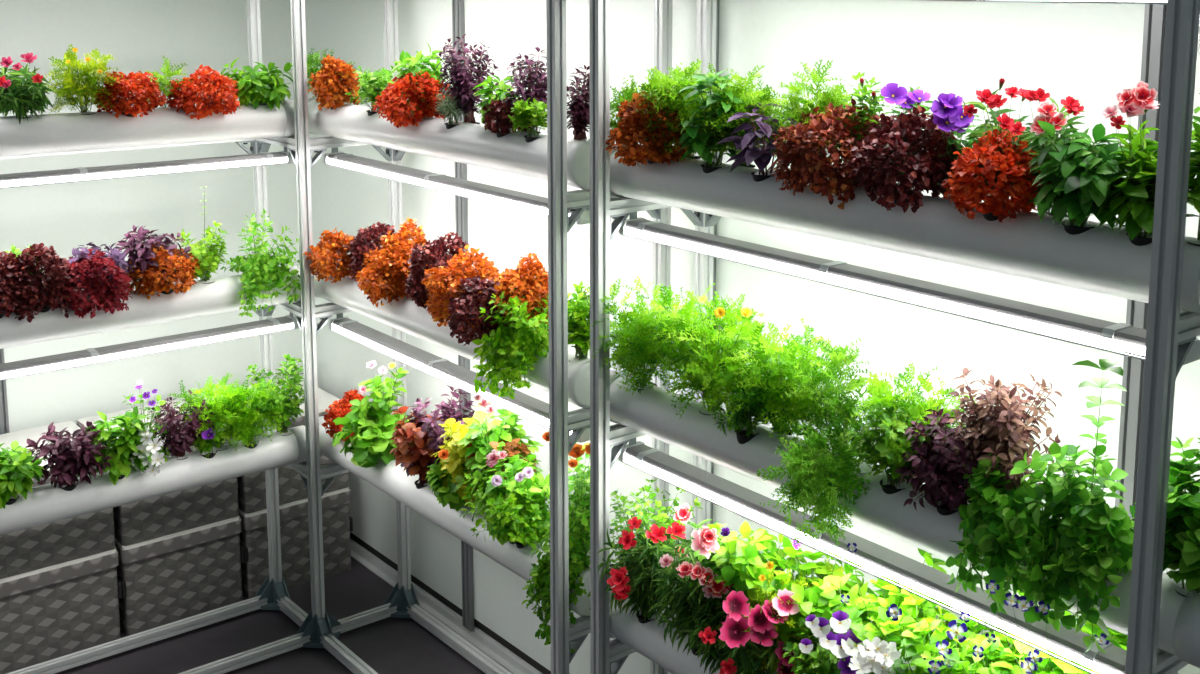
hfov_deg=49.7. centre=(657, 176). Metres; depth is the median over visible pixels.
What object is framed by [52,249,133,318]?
plant
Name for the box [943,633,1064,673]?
torenia
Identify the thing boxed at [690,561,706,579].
flower
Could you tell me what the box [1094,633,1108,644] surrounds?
flower
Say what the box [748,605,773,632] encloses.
flower
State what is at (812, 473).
plant
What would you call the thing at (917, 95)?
flower
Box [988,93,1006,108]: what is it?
flower
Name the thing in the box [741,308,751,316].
flower
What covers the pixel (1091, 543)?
plant
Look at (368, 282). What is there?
plant
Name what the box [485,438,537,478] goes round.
coleus
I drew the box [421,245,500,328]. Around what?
plant
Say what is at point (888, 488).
cup
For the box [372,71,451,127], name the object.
plant
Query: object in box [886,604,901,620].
flower
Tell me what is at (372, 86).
parsley
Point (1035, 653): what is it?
flower
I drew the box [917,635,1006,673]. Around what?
torenia
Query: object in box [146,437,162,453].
flower
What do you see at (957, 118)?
flower
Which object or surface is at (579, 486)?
marigold
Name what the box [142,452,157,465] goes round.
flower
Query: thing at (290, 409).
marjoram
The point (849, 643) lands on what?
flower
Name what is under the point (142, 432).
flower
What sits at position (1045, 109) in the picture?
flower
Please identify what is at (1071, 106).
flower
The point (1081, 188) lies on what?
plant
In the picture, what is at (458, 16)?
trim
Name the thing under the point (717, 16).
trim
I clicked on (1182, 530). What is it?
plant
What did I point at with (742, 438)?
cup
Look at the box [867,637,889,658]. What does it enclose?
flower
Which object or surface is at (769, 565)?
flower
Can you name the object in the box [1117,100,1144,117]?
flower
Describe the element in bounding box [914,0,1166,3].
light
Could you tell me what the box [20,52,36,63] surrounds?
flower
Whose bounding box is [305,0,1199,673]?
wall
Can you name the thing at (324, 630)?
rack
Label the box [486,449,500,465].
flower
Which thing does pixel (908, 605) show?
nasturtium
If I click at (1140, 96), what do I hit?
flower
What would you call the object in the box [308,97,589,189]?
pipe
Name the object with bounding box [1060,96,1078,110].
flower
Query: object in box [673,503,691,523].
flower
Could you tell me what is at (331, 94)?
plant
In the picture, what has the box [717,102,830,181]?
plant
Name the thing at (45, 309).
cup
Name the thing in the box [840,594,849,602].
flower
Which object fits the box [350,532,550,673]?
baseboard
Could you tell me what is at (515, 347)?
plant
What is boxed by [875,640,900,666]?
flower
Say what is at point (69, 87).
plant
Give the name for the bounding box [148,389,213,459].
plant
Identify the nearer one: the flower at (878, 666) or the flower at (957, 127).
the flower at (957, 127)
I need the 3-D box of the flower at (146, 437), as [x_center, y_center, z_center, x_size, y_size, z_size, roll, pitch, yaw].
[-1.419,0.727,3.594,0.042,0.039,0.023,-26,-21,-2]
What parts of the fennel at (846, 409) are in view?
stem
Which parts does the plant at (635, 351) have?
stem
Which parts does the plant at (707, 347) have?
stem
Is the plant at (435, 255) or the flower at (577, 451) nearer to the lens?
the flower at (577, 451)
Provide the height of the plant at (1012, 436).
0.270 m
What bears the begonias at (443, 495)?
in the pipe at (390, 478)
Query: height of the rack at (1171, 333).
2.085 m
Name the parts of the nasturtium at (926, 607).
stem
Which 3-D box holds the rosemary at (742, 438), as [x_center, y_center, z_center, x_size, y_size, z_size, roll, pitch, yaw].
[0.180,0.453,2.492,0.150,0.136,0.129,-7,11,-40]
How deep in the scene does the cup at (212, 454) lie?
3.75 m
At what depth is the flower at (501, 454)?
3.06 m
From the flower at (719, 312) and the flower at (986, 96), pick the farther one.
the flower at (719, 312)
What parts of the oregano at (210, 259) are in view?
stem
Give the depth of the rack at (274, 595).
3.97 m
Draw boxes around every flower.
[0,56,12,66]
[0,76,5,85]
[1,80,10,87]
[12,62,21,69]
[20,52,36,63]
[30,73,42,82]
[129,396,135,402]
[133,444,151,457]
[138,425,149,435]
[140,431,152,444]
[142,391,149,398]
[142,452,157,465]
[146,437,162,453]
[146,465,159,476]
[148,400,155,405]
[150,451,164,465]
[201,428,215,438]
[358,385,366,393]
[366,361,376,367]
[378,366,386,373]
[438,449,448,459]
[474,394,481,400]
[477,398,489,407]
[485,405,494,413]
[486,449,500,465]
[491,475,501,486]
[496,450,506,458]
[515,473,523,481]
[522,467,533,477]
[542,432,548,441]
[568,443,584,457]
[568,458,577,467]
[584,443,589,453]
[606,567,629,590]
[611,584,630,600]
[617,530,636,549]
[627,516,642,529]
[646,523,666,542]
[658,554,673,567]
[667,522,685,538]
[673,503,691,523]
[676,561,692,577]
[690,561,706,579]
[691,528,718,558]
[698,567,717,586]
[699,526,716,546]
[699,626,716,643]
[702,586,713,598]
[705,573,729,597]
[714,307,724,317]
[718,614,751,647]
[719,658,736,673]
[720,527,729,536]
[722,578,733,590]
[722,590,749,620]
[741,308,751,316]
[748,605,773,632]
[750,623,777,645]
[758,574,765,581]
[762,600,787,622]
[765,561,773,569]
[772,588,799,615]
[775,641,801,665]
[777,659,799,673]
[792,540,801,549]
[799,638,812,653]
[805,614,818,628]
[811,617,830,637]
[819,631,836,649]
[830,611,850,632]
[830,633,852,657]
[837,655,857,673]
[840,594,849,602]
[841,629,870,656]
[847,542,856,551]
[849,656,871,673]
[856,645,887,673]
[857,639,878,659]
[859,78,863,87]
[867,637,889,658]
[870,658,898,673]
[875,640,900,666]
[880,83,906,104]
[885,649,904,673]
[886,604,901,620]
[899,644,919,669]
[900,95,914,107]
[907,89,930,105]
[927,660,941,673]
[931,93,958,117]
[932,114,960,131]
[936,640,951,655]
[940,93,963,107]
[940,656,954,666]
[946,620,967,642]
[949,105,974,126]
[949,123,969,132]
[960,612,969,622]
[963,104,977,117]
[972,645,983,657]
[976,89,995,102]
[985,94,1000,105]
[985,633,995,642]
[986,580,999,593]
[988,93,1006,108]
[996,113,1013,130]
[999,78,1004,90]
[1003,593,1019,606]
[1004,86,1020,97]
[1009,121,1025,134]
[1015,596,1033,610]
[1017,88,1026,101]
[1020,657,1037,673]
[1024,90,1038,101]
[1028,649,1042,663]
[1030,113,1054,134]
[1031,88,1049,101]
[1035,601,1049,614]
[1036,101,1058,116]
[1048,112,1067,130]
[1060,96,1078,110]
[1066,101,1083,115]
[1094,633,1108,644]
[1102,104,1118,118]
[1110,115,1125,128]
[1116,88,1137,107]
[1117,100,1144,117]
[1128,81,1157,107]
[1141,100,1158,114]
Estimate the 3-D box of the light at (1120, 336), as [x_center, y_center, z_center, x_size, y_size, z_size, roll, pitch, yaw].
[0.346,0.169,2.296,0.067,0.047,1.254,-7,11,-40]
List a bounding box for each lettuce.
[332,402,408,467]
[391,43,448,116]
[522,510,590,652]
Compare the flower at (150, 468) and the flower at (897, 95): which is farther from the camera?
the flower at (150, 468)
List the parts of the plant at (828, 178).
stem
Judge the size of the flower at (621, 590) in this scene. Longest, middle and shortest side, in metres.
0.036 x 0.032 x 0.031 m
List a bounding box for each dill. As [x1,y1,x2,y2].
[140,55,191,107]
[170,372,254,457]
[219,378,287,448]
[290,48,360,102]
[587,75,646,142]
[631,59,738,158]
[694,65,788,167]
[766,59,851,155]
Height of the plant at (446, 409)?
0.299 m
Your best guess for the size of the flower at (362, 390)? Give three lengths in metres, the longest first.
0.024 x 0.021 x 0.019 m
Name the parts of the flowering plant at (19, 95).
stem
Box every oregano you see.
[176,187,228,283]
[220,208,300,316]
[508,97,546,142]
[568,281,589,361]
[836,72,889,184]
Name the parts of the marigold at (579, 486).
stem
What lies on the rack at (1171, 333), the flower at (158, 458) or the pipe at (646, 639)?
the pipe at (646, 639)
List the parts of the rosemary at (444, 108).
stem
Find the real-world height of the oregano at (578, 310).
0.207 m
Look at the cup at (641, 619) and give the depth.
2.79 m
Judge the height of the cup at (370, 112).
0.031 m
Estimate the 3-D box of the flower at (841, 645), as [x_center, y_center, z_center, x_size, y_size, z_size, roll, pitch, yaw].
[0.325,0.833,2.289,0.042,0.042,0.019,-14,-33,-2]
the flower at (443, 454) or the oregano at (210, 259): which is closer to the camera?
the flower at (443, 454)
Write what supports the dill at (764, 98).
in the pipe at (1102, 259)
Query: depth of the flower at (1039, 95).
1.90 m
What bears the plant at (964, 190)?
on the pipe at (1102, 259)
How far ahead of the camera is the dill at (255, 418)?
3.81 m
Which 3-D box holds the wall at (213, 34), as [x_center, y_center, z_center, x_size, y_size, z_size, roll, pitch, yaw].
[-3.061,0.115,3.228,4.580,2.680,0.050,-7,11,-40]
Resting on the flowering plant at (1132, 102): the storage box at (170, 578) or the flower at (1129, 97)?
the flower at (1129, 97)
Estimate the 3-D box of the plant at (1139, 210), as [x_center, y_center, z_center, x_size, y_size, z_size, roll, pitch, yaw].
[0.691,0.023,1.828,0.127,0.180,0.125,6,10,34]
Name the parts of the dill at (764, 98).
stem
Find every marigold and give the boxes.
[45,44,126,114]
[542,432,610,562]
[743,557,850,673]
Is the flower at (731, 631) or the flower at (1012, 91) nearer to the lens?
the flower at (1012, 91)
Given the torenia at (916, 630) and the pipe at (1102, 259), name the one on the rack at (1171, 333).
the pipe at (1102, 259)
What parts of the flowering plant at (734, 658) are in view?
stem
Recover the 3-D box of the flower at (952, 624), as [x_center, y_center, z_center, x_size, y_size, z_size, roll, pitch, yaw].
[0.488,0.743,2.107,0.034,0.030,0.028,2,9,14]
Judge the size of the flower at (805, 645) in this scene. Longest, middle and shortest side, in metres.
0.026 x 0.026 x 0.012 m
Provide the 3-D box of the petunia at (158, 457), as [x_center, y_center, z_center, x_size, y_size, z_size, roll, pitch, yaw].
[-1.434,0.768,3.641,0.108,0.165,0.139,-1,8,-9]
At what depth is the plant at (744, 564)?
2.54 m
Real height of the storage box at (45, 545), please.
0.298 m
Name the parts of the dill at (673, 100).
stem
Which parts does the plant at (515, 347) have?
stem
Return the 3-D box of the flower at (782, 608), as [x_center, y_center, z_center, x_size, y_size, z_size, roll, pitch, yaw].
[0.217,0.826,2.435,0.052,0.028,0.051,8,40,-19]
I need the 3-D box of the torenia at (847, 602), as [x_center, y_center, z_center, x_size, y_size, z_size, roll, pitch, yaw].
[0.396,0.881,2.369,0.221,0.333,0.230,-3,9,-21]
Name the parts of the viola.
stem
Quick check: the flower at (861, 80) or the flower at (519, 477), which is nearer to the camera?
the flower at (861, 80)
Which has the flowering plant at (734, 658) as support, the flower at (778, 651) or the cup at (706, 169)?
the flower at (778, 651)
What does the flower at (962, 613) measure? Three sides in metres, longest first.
0.016 x 0.015 x 0.014 m
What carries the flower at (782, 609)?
on the flowering plant at (734, 658)
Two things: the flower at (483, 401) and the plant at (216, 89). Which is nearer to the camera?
the flower at (483, 401)
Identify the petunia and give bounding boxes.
[131,425,169,476]
[849,637,925,673]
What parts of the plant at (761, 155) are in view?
stem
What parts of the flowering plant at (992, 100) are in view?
stem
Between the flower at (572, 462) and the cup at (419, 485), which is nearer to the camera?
the flower at (572, 462)
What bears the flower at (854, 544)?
on the nasturtium at (926, 607)
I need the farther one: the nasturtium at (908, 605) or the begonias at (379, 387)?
the begonias at (379, 387)
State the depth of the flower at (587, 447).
2.92 m
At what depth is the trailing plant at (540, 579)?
2.99 m
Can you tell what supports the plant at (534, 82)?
on the pipe at (466, 143)
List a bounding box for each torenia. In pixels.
[809,573,923,673]
[886,604,986,673]
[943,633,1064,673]
[986,580,1126,673]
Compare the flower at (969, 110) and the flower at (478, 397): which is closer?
the flower at (969, 110)
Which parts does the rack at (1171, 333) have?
post, cross rail, cross rail, cross rail, post, rail, post, cross rail, cross rail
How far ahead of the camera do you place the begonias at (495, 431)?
3.26 m
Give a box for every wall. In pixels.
[0,0,303,432]
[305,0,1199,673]
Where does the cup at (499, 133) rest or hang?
on the plant at (496, 113)
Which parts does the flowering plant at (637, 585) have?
stem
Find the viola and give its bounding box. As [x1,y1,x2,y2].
[782,611,870,673]
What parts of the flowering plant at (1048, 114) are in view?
stem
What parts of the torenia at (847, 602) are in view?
stem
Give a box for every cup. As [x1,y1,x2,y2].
[6,496,18,504]
[40,307,50,312]
[58,483,77,490]
[200,451,216,458]
[244,440,258,448]
[366,110,376,115]
[414,480,427,488]
[445,122,459,128]
[496,130,511,137]
[515,542,526,547]
[524,135,540,142]
[636,610,653,623]
[691,649,704,655]
[701,164,721,172]
[734,426,758,443]
[751,172,772,181]
[880,479,905,493]
[936,504,958,515]
[983,213,997,220]
[1062,222,1094,234]
[1127,233,1151,245]
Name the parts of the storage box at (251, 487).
lid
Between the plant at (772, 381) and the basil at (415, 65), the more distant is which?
the basil at (415, 65)
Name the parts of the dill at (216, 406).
stem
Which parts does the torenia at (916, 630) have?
stem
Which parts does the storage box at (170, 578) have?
handle, lid, handle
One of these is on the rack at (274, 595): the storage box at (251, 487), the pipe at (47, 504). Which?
the pipe at (47, 504)
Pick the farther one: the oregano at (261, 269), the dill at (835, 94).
the oregano at (261, 269)
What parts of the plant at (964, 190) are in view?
stem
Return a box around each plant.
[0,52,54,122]
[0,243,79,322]
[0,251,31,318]
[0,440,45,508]
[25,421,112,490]
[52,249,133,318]
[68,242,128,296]
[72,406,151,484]
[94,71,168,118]
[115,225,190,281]
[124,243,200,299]
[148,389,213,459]
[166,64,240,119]
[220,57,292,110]
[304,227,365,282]
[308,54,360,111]
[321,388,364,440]
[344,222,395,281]
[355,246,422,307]
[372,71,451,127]
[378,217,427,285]
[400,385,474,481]
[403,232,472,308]
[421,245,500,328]
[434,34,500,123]
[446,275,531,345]
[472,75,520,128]
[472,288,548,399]
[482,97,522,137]
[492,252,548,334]
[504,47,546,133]
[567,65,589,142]
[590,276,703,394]
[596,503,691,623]
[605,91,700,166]
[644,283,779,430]
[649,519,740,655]
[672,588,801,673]
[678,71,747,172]
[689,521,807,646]
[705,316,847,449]
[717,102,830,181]
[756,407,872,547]
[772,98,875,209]
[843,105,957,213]
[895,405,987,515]
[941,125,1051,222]
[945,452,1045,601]
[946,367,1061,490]
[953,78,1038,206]
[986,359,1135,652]
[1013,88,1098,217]
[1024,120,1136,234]
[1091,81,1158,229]
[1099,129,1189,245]
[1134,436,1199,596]
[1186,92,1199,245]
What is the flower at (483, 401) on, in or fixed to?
on the begonias at (495, 431)
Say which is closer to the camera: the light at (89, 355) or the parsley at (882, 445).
the parsley at (882, 445)
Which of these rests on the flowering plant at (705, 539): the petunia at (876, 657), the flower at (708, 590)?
the flower at (708, 590)
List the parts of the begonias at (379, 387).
stem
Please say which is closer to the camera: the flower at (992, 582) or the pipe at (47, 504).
the flower at (992, 582)
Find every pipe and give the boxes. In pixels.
[0,100,294,156]
[0,266,300,348]
[0,425,305,534]
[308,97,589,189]
[314,267,589,407]
[319,416,589,616]
[610,145,1199,313]
[610,369,1199,667]
[610,585,766,673]
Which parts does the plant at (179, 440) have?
stem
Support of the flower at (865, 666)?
on the petunia at (876, 657)
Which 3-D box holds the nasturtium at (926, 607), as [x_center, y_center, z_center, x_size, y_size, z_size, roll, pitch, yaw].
[0.429,0.834,2.345,0.196,0.434,0.279,8,11,41]
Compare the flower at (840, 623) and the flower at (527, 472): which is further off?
the flower at (527, 472)
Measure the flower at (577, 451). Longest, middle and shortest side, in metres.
0.034 x 0.030 x 0.030 m
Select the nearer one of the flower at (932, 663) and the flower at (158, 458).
the flower at (932, 663)
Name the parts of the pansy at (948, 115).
stem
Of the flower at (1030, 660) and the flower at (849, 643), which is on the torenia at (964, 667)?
the flower at (1030, 660)
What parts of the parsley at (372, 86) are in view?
stem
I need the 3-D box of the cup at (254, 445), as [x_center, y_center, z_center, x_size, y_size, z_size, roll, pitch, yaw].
[-1.214,0.806,3.848,0.051,0.031,0.051,-7,11,-40]
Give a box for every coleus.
[390,406,445,488]
[432,416,487,502]
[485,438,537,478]
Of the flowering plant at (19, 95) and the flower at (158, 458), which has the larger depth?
the flower at (158, 458)
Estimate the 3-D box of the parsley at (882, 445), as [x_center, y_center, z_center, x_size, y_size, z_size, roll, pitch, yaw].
[0.428,0.472,2.221,0.175,0.179,0.171,-7,11,-40]
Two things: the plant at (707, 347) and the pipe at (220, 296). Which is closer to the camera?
the plant at (707, 347)
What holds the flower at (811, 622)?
on the viola
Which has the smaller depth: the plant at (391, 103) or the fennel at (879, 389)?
the fennel at (879, 389)
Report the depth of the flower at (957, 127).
2.05 m
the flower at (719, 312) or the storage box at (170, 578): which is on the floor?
the storage box at (170, 578)
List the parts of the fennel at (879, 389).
stem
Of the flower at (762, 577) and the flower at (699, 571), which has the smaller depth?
the flower at (762, 577)
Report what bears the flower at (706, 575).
on the flowering plant at (705, 539)
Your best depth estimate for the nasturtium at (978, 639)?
2.19 m
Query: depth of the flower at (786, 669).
2.44 m
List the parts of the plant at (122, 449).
stem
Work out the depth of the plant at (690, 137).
2.48 m
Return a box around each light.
[0,147,292,188]
[0,312,298,380]
[324,147,589,224]
[329,313,589,442]
[619,212,1199,365]
[619,438,1177,673]
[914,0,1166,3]
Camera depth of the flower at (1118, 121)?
1.81 m
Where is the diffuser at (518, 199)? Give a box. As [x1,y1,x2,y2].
[327,158,569,215]
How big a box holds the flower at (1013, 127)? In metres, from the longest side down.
0.023 x 0.020 x 0.019 m
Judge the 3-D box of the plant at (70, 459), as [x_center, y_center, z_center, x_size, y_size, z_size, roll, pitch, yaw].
[-1.599,0.763,3.513,0.216,0.210,0.186,-7,11,-40]
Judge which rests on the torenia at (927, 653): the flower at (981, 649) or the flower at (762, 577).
the flower at (981, 649)
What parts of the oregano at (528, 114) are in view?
stem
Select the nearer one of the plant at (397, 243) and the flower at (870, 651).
the flower at (870, 651)
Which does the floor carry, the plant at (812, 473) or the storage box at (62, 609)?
the storage box at (62, 609)
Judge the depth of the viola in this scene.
2.29 m
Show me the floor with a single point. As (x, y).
(389, 645)
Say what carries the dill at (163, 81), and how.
in the pipe at (61, 132)
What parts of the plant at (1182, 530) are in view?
stem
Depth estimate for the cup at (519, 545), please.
3.16 m
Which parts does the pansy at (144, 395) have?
stem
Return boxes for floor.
[54,557,509,673]
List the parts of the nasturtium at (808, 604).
stem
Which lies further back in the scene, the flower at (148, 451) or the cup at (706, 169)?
the flower at (148, 451)
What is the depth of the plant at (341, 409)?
3.87 m
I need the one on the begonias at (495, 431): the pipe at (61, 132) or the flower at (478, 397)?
the flower at (478, 397)
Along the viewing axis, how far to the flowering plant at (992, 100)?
1.98 m
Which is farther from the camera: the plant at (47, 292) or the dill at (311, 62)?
the dill at (311, 62)
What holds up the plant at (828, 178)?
on the pipe at (1102, 259)
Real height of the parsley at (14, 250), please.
0.197 m
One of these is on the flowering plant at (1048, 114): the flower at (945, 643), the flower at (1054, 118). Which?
the flower at (1054, 118)
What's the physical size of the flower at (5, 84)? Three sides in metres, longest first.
0.022 x 0.022 x 0.020 m
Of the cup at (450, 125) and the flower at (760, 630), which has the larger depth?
the cup at (450, 125)
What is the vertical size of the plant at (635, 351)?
0.268 m
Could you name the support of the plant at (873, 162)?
on the pipe at (1102, 259)
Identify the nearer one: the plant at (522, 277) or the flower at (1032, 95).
the flower at (1032, 95)
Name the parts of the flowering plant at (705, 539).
stem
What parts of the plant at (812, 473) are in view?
stem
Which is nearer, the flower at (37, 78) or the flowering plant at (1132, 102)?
the flowering plant at (1132, 102)
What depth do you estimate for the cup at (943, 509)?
2.13 m
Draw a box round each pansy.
[123,380,166,445]
[195,427,224,458]
[880,83,932,191]
[930,93,982,198]
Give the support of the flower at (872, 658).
on the petunia at (876, 657)
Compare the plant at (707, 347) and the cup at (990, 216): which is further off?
the plant at (707, 347)
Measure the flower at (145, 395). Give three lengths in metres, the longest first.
0.021 x 0.018 x 0.018 m
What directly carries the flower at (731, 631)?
on the flowering plant at (734, 658)
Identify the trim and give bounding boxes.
[0,348,9,434]
[452,0,473,630]
[710,0,718,523]
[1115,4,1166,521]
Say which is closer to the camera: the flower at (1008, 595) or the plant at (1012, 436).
the flower at (1008, 595)
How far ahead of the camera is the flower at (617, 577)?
2.70 m
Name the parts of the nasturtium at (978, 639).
stem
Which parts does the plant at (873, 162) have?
stem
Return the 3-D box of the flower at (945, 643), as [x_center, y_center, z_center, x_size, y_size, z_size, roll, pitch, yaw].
[0.467,0.773,2.113,0.026,0.023,0.023,-4,9,-26]
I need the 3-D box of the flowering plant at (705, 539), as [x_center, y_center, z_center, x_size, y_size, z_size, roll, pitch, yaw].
[0.091,0.841,2.648,0.216,0.326,0.207,-2,9,-13]
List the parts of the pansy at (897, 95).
stem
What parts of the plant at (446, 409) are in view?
stem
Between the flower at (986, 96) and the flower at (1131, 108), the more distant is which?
the flower at (986, 96)
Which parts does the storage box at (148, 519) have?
lid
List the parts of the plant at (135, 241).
stem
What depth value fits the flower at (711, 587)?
2.56 m
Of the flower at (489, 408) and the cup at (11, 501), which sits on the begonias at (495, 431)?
the flower at (489, 408)
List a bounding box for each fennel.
[781,337,886,460]
[847,363,975,484]
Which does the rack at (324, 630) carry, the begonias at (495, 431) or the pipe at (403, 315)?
the pipe at (403, 315)
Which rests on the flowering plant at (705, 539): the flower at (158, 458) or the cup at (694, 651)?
the cup at (694, 651)
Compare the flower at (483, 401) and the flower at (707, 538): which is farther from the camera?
the flower at (483, 401)
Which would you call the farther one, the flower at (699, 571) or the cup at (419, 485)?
the cup at (419, 485)
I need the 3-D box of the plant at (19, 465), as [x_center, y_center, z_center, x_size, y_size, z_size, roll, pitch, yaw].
[-1.718,0.791,3.415,0.227,0.182,0.184,-7,11,-40]
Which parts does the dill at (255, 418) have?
stem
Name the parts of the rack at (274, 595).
rail, rail, rail, post, cross rail, cross rail, rail, cross rail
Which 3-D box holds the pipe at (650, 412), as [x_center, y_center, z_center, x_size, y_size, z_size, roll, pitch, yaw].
[0.344,0.563,2.341,0.110,0.110,1.407,-7,11,-40]
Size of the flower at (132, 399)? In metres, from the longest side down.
0.019 x 0.015 x 0.015 m
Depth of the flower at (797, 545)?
2.49 m
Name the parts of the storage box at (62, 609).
lid, handle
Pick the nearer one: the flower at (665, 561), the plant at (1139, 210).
the plant at (1139, 210)
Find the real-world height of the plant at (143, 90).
0.143 m
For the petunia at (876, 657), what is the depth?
2.21 m
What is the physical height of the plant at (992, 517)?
0.219 m
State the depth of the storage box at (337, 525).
4.34 m
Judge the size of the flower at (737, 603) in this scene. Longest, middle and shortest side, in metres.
0.054 x 0.053 x 0.029 m
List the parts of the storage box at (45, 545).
lid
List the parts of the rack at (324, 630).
post, cross rail, cross rail, cross rail, rail, rail, post, rail, post, cross rail, cross rail, cross rail, post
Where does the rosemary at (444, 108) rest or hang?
on the pipe at (466, 143)
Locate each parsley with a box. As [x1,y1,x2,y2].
[5,245,45,304]
[345,61,400,115]
[460,472,549,547]
[846,394,964,493]
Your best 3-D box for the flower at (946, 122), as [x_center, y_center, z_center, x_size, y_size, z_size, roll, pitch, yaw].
[0.461,-0.088,2.054,0.043,0.035,0.034,-3,9,-22]
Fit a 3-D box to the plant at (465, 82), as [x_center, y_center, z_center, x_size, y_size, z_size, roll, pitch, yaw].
[-0.478,-0.229,3.241,0.159,0.254,0.139,4,9,26]
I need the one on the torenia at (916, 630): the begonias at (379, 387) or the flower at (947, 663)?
the flower at (947, 663)
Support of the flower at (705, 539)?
on the flowering plant at (705, 539)
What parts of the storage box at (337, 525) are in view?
handle, lid, handle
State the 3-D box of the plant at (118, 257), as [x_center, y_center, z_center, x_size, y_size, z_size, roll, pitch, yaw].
[-1.535,0.270,3.541,0.171,0.172,0.189,-7,11,-40]
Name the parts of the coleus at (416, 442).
stem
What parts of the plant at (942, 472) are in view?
stem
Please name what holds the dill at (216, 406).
in the pipe at (47, 504)
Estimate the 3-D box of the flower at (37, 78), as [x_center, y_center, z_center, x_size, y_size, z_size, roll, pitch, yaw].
[-1.563,-0.247,3.254,0.025,0.024,0.026,7,11,39]
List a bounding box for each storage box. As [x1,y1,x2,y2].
[0,421,114,578]
[0,547,121,673]
[77,397,238,545]
[115,516,243,635]
[197,377,347,513]
[239,486,352,598]
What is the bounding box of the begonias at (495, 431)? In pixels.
[454,394,544,502]
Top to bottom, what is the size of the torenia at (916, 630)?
0.387 m
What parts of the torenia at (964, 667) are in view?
stem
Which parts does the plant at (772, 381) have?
stem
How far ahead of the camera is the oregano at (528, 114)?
2.97 m
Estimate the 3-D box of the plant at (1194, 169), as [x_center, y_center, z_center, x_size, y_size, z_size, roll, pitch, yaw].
[0.763,0.001,1.766,0.135,0.243,0.137,-7,11,-40]
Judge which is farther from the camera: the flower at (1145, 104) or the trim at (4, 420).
the trim at (4, 420)
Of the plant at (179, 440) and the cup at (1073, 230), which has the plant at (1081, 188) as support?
the cup at (1073, 230)
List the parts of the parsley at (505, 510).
stem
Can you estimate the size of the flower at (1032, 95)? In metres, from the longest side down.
0.023 x 0.020 x 0.019 m
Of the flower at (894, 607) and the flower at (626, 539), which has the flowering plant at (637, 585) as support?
the flower at (626, 539)
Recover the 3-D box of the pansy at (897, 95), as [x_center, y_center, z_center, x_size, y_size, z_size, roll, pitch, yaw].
[0.426,-0.052,2.194,0.105,0.219,0.121,1,8,7]
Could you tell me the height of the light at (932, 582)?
0.047 m
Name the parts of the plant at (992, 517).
stem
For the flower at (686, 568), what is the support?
on the flowering plant at (705, 539)
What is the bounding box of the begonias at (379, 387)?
[350,361,411,438]
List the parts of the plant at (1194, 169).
stem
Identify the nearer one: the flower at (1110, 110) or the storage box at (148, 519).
the flower at (1110, 110)
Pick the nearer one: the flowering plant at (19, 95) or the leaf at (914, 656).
the leaf at (914, 656)
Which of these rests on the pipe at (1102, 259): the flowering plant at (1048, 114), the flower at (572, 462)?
the flowering plant at (1048, 114)
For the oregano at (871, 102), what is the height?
0.230 m
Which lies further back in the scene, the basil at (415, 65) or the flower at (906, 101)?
the basil at (415, 65)
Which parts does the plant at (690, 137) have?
stem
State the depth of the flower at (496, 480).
3.07 m
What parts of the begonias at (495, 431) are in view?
stem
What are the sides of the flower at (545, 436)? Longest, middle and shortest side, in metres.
0.024 x 0.020 x 0.019 m
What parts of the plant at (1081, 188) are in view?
stem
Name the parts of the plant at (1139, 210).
stem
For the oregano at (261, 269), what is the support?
on the pipe at (220, 296)
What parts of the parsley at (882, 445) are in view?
stem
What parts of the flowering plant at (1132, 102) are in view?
stem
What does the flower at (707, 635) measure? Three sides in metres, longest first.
0.035 x 0.026 x 0.025 m
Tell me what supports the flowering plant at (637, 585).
on the pipe at (646, 639)
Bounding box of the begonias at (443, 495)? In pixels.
[425,450,472,511]
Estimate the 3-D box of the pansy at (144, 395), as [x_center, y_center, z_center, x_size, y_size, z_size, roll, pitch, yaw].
[-1.449,0.701,3.661,0.139,0.291,0.162,-7,11,-40]
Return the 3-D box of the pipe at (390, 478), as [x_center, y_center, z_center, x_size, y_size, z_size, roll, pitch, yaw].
[-0.609,0.889,3.538,0.110,0.110,1.415,-7,11,-40]
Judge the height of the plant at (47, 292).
0.204 m
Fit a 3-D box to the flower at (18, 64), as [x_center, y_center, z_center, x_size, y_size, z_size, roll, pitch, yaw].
[-1.613,-0.277,3.251,0.021,0.021,0.022,8,11,41]
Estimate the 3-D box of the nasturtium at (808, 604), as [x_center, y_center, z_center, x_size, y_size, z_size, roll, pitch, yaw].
[0.309,0.872,2.497,0.190,0.312,0.192,5,10,31]
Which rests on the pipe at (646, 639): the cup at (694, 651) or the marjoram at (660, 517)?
the marjoram at (660, 517)
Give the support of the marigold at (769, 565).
on the pipe at (646, 639)
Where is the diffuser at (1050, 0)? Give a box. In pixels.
[1050,0,1166,1]
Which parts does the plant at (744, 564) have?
stem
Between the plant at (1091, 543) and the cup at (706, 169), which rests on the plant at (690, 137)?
the cup at (706, 169)
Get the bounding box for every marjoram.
[246,354,303,435]
[609,479,703,568]
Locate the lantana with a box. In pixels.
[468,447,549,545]
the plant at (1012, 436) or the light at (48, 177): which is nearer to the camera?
the plant at (1012, 436)
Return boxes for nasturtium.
[766,547,874,672]
[847,542,958,641]
[876,591,980,671]
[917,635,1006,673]
[945,586,1048,673]
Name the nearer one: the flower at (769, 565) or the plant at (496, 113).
the flower at (769, 565)
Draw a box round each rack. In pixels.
[0,0,309,673]
[290,0,672,673]
[589,0,1199,673]
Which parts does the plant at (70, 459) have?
stem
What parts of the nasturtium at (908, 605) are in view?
stem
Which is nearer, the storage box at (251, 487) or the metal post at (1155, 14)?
the metal post at (1155, 14)
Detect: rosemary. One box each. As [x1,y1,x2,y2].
[435,86,474,128]
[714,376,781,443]
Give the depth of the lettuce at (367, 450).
3.70 m

